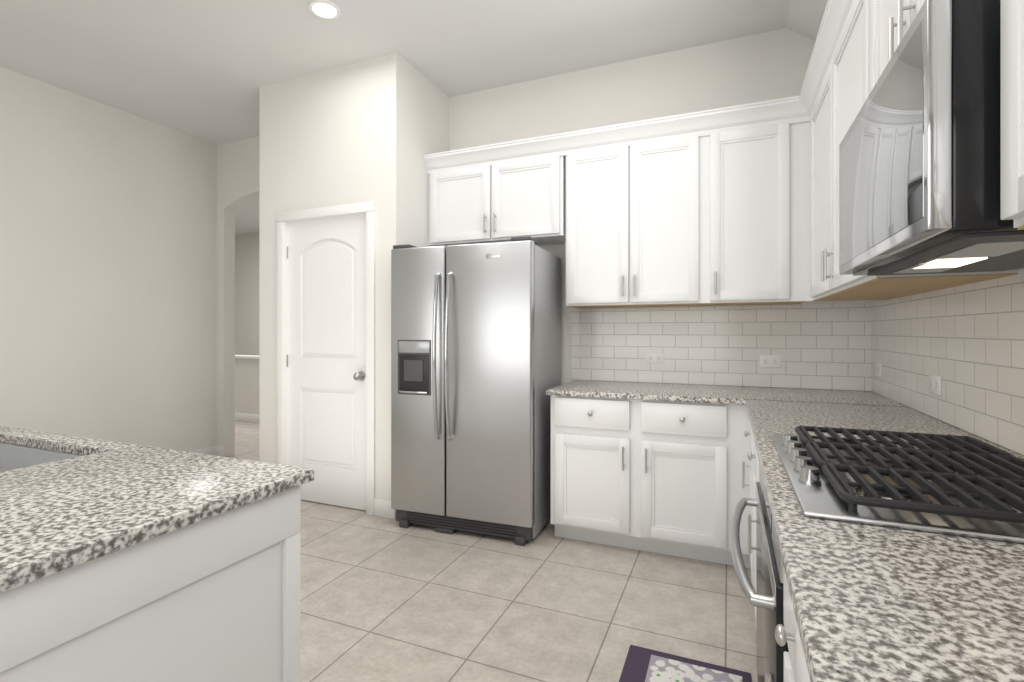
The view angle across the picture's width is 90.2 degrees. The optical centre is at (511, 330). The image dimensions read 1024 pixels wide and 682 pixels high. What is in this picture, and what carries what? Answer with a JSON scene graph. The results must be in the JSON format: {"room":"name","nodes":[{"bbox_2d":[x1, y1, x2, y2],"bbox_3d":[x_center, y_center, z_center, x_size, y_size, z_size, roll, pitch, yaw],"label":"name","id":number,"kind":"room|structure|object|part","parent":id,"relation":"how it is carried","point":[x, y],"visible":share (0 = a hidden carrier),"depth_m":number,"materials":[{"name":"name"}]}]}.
{"room":"kitchen","nodes":[
{"label":"kitchen","id":0,"kind":"room"},
{"bbox_2d":[0,66,215,450],"bbox_3d":[-4.375,-0.300,1.748,0.100,3.080,7.200,0,0,23],"label":"wall","id":1,"kind":"structure","parent":0,"point":[107,273],"depth_m":4.13,"materials":[{"name":"paint"}]},
{"bbox_2d":[187,445,219,455],"bbox_3d":[-4.300,1.183,1.771,0.020,0.115,7.100,0,0,23],"label":"baseboard","id":2,"kind":"structure","parent":1,"relation":"attached to","point":[211,450],"depth_m":4.97,"materials":[{"name":"white wood"}]},
{"bbox_2d":[235,232,258,354],"bbox_3d":[-2.623,-0.300,8.664,7.600,3.080,0.100,0,0,23],"label":"wall","id":3,"kind":"structure","parent":0,"point":[246,293],"depth_m":9.61,"materials":[{"name":"paint"}]},
{"bbox_2d":[235,355,258,422],"bbox_3d":[-4.052,0.790,7.217,3.340,0.900,0.180,0,0,23],"label":"wall","id":4,"kind":"structure","parent":0,"point":[246,388],"depth_m":6.96,"materials":[{"name":"paint"}]},
{"bbox_2d":[259,52,448,500],"bbox_3d":[-1.199,-0.300,3.931,1.240,3.080,0.700,0,0,23],"label":"wall","id":5,"kind":"structure","parent":0,"point":[376,129],"depth_m":3.58,"materials":[{"name":"paint"}]},
{"bbox_2d":[276,201,374,515],"bbox_3d":[-1.315,0.184,3.632,0.884,2.112,0.141,0,0,23],"label":"trim","id":6,"kind":"structure","parent":5,"relation":"attached to","point":[283,219],"depth_m":3.62,"materials":[{"name":"white wood"}]},
{"bbox_2d":[288,214,365,509],"bbox_3d":[-1.308,0.213,3.649,0.754,2.038,0.035,0,0,23],"label":"door","id":7,"kind":"structure","parent":5,"relation":"attached to","point":[339,486],"depth_m":3.63,"materials":[{"name":"white wood"}]},
{"bbox_3d":[-1.308,0.152,3.649,0.452,1.568,0.030,0,0,23],"label":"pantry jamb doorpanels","id":8,"kind":"part","parent":7,"relation":"part of","materials":[{"name":"white wood"}]},
{"bbox_2d":[393,509,395,518],"bbox_3d":[-0.629,1.183,3.670,0.014,0.115,0.694,0,0,23],"label":"baseboard","id":9,"kind":"structure","parent":5,"relation":"attached to","point":[394,510],"depth_m":3.35,"materials":[{"name":"white wood"}]},
{"bbox_2d":[0,0,827,234],"bbox_3d":[-3.358,-1.702,3.272,10.460,0.515,10.800,0,0,23],"label":"ceiling","id":10,"kind":"structure","parent":0,"point":[204,70],"depth_m":3.23,"materials":[{"name":"paint"}]},
{"bbox_2d":[309,0,339,19],"bbox_3d":[-1.068,-1.833,2.909,0.170,0.014,0.170,0,0,23],"label":"recessed light","id":11,"kind":"object","parent":10,"relation":"in","point":[326,9],"visible":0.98,"depth_m":2.90,"materials":[{"name":"white"}]},
{"bbox_2d":[228,421,757,681],"bbox_3d":[-3.358,1.270,3.272,10.460,0.060,10.800,0,0,23],"label":"floor","id":12,"kind":"structure","parent":0,"point":[382,599],"depth_m":2.30,"materials":[{"name":"tile"}]},
{"bbox_2d":[0,426,313,681],"bbox_3d":[-1.974,0.792,1.308,2.745,0.895,1.105,0,0,23],"label":"kitchen island","id":13,"kind":"object","parent":12,"relation":"on","point":[216,598],"depth_m":1.03,"materials":[{"name":"white"}]},
{"bbox_3d":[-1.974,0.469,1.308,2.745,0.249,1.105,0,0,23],"label":"kitchen island top","id":14,"kind":"part","parent":13,"relation":"part of","materials":[{"name":"stone"}]},
{"bbox_2d":[391,236,560,545],"bbox_3d":[-0.213,0.349,3.359,0.954,1.782,0.801,0,0,23],"label":"refrigerator","id":15,"kind":"object","parent":12,"relation":"on","point":[475,351],"visible":0.98,"depth_m":3.05,"materials":[{"name":"grey metal"}]},
{"bbox_2d":[551,395,750,567],"bbox_3d":[0.840,0.807,3.071,1.082,0.865,0.687,0,0,23],"label":"base cabinet","id":16,"kind":"object","parent":12,"relation":"on","point":[663,477],"visible":1,"depth_m":2.78,"materials":[{"name":"white wood"}]},
{"bbox_2d":[546,380,745,404],"bbox_3d":[0.813,0.360,3.093,1.050,0.030,0.668,0,0,23],"label":"countertop","id":17,"kind":"structure","parent":16,"relation":"on","point":[715,394],"depth_m":2.93,"materials":[{"name":"stone"}]},
{"bbox_2d":[619,645,751,681],"bbox_3d":[0.507,1.234,1.553,0.430,0.010,0.795,0,0,23],"label":"rug","id":18,"kind":"object","parent":12,"relation":"on","point":[641,664],"visible":1,"depth_m":1.85,"materials":[{"name":"purple fabric"}]},
{"bbox_2d":[746,421,749,552],"bbox_3d":[1.391,0.807,2.187,0.665,0.864,0.454,0,0,23],"label":"base cabinet","id":19,"kind":"object","parent":12,"relation":"on","point":[747,433],"depth_m":1.76,"materials":[{"name":"white wood"}]},
{"bbox_2d":[750,425,769,681],"bbox_3d":[1.214,0.807,1.770,0.665,0.864,0.452,0,0,23],"label":"base cabinet","id":20,"kind":"object","parent":12,"relation":"on","point":[754,461],"depth_m":2.14,"materials":[{"name":"white wood"}]},
{"bbox_2d":[770,566,801,681],"bbox_3d":[0.737,0.807,0.648,0.665,0.864,0.458,0,0,23],"label":"base cabinet","id":21,"kind":"object","parent":12,"relation":"on","point":[795,668],"depth_m":0.80,"materials":[{"name":"white wood"}]},
{"bbox_2d":[729,463,788,681],"bbox_3d":[0.912,0.758,1.237,0.708,0.759,0.756,0,0,23],"label":"oven","id":22,"kind":"object","parent":21,"relation":"in","point":[765,598],"visible":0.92,"depth_m":1.21,"materials":[{"name":"grey metal"}]},
{"bbox_2d":[738,386,1023,681],"bbox_3d":[0.866,0.360,0.987,0.694,0.030,4.504,0,0,23],"label":"countertop","id":23,"kind":"structure","parent":21,"relation":"on","point":[874,603],"depth_m":0.70,"materials":[{"name":"stone"}]},
{"bbox_2d":[771,425,1023,542],"bbox_3d":[0.938,0.321,1.207,0.527,0.046,0.795,0,0,23],"label":"cooktop","id":24,"kind":"object","parent":23,"relation":"in","point":[968,486],"visible":1,"depth_m":1.06,"materials":[{"name":"silver metal"}]},
{"bbox_2d":[802,647,810,681],"bbox_3d":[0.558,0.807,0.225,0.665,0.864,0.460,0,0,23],"label":"base cabinet","id":25,"kind":"object","parent":12,"relation":"on","point":[805,675],"depth_m":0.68,"materials":[{"name":"white wood"}]},
{"bbox_2d":[216,28,853,456],"bbox_3d":[-0.450,-0.300,4.058,5.520,3.080,0.120,0,0,23],"label":"wall","id":26,"kind":"structure","parent":0,"point":[767,66],"depth_m":3.63,"materials":[{"name":"paint"}]},
{"bbox_2d":[427,144,562,245],"bbox_3d":[-0.082,-0.902,3.657,1.026,0.555,0.328,0,0,23],"label":"upper cabinet","id":27,"kind":"object","parent":26,"relation":"attached to","point":[488,199],"depth_m":3.49,"materials":[{"name":"white wood"}]},
{"bbox_2d":[563,124,706,307],"bbox_3d":[0.795,-0.672,3.285,0.846,1.016,0.328,0,0,23],"label":"upper cabinet","id":28,"kind":"object","parent":26,"relation":"attached to","point":[635,207],"depth_m":3.12,"materials":[{"name":"white wood"}]},
{"bbox_2d":[646,352,663,363],"bbox_3d":[0.949,0.180,3.386,0.118,0.074,0.008,0,0,23],"label":"electrical outlet","id":29,"kind":"object","parent":26,"relation":"attached to","point":[654,358],"visible":1,"depth_m":3.39,"materials":[{"name":"white plastic"}]},
{"bbox_2d":[571,302,870,390],"bbox_3d":[1.238,0.080,3.272,1.782,0.528,0.008,0,0,23],"label":"backsplash","id":30,"kind":"structure","parent":26,"relation":"attached to","point":[821,346],"depth_m":3.21,"materials":[{"name":"white tile"}]},
{"bbox_2d":[707,112,790,305],"bbox_3d":[1.385,-0.672,3.034,0.437,1.016,0.328,0,0,23],"label":"upper cabinet","id":31,"kind":"object","parent":26,"relation":"attached to","point":[732,205],"depth_m":2.88,"materials":[{"name":"white wood"}]},
{"bbox_2d":[760,355,780,367],"bbox_3d":[1.579,0.185,3.119,0.118,0.074,0.008,0,0,23],"label":"electrical outlet","id":32,"kind":"object","parent":26,"relation":"attached to","point":[770,360],"visible":1,"depth_m":3.12,"materials":[{"name":"white plastic"}]},
{"bbox_3d":[0.726,-0.300,-0.363,0.100,3.080,7.300,0,0,23],"label":"wall","id":33,"kind":"structure","parent":0,"visible":0},
{"bbox_2d":[875,362,881,376],"bbox_3d":[1.990,0.210,2.773,0.008,0.074,0.118,0,0,23],"label":"electrical outlet","id":34,"kind":"object","parent":33,"relation":"attached to","point":[878,369],"visible":1,"depth_m":2.75,"materials":[{"name":"white plastic"}]},
{"bbox_2d":[871,0,924,90],"bbox_3d":[1.115,-0.887,1.146,0.360,0.585,0.780,0,0,23],"label":"upper cabinet","id":35,"kind":"object","parent":33,"relation":"attached to","point":[891,20],"depth_m":1.43,"materials":[{"name":"white wood"}]},
{"bbox_2d":[839,0,1023,275],"bbox_3d":[1.078,-0.375,1.161,0.440,0.426,0.774,0,0,23],"label":"microwave","id":36,"kind":"object","parent":35,"relation":"attached to","point":[920,168],"visible":0.94,"depth_m":0.92,"materials":[{"name":"silver metal"}]},
{"bbox_2d":[807,0,1017,303],"bbox_3d":[1.510,-0.672,2.077,0.360,1.016,1.374,0,0,23],"label":"upper cabinet","id":37,"kind":"object","parent":33,"relation":"attached to","point":[843,82],"depth_m":2.08,"materials":[{"name":"white wood"}]},
{"bbox_2d":[929,374,941,394],"bbox_3d":[1.665,0.210,2.009,0.008,0.074,0.118,0,0,23],"label":"electrical outlet","id":38,"kind":"object","parent":33,"relation":"attached to","point":[935,384],"visible":1,"depth_m":1.99,"materials":[{"name":"white plastic"}]},
{"bbox_2d":[871,269,1023,454],"bbox_3d":[1.183,0.080,0.853,0.008,0.528,4.504,0,0,23],"label":"backsplash","id":39,"kind":"structure","parent":33,"relation":"attached to","point":[965,342],"depth_m":1.79,"materials":[{"name":"white tile"}]},
{"bbox_2d":[1001,0,1023,229],"bbox_3d":[0.744,-0.672,0.274,0.360,1.016,1.035,0,0,23],"label":"upper cabinet","id":40,"kind":"object","parent":33,"relation":"attached to","point":[1012,11],"depth_m":0.78,"materials":[{"name":"white wood"}]}
]}

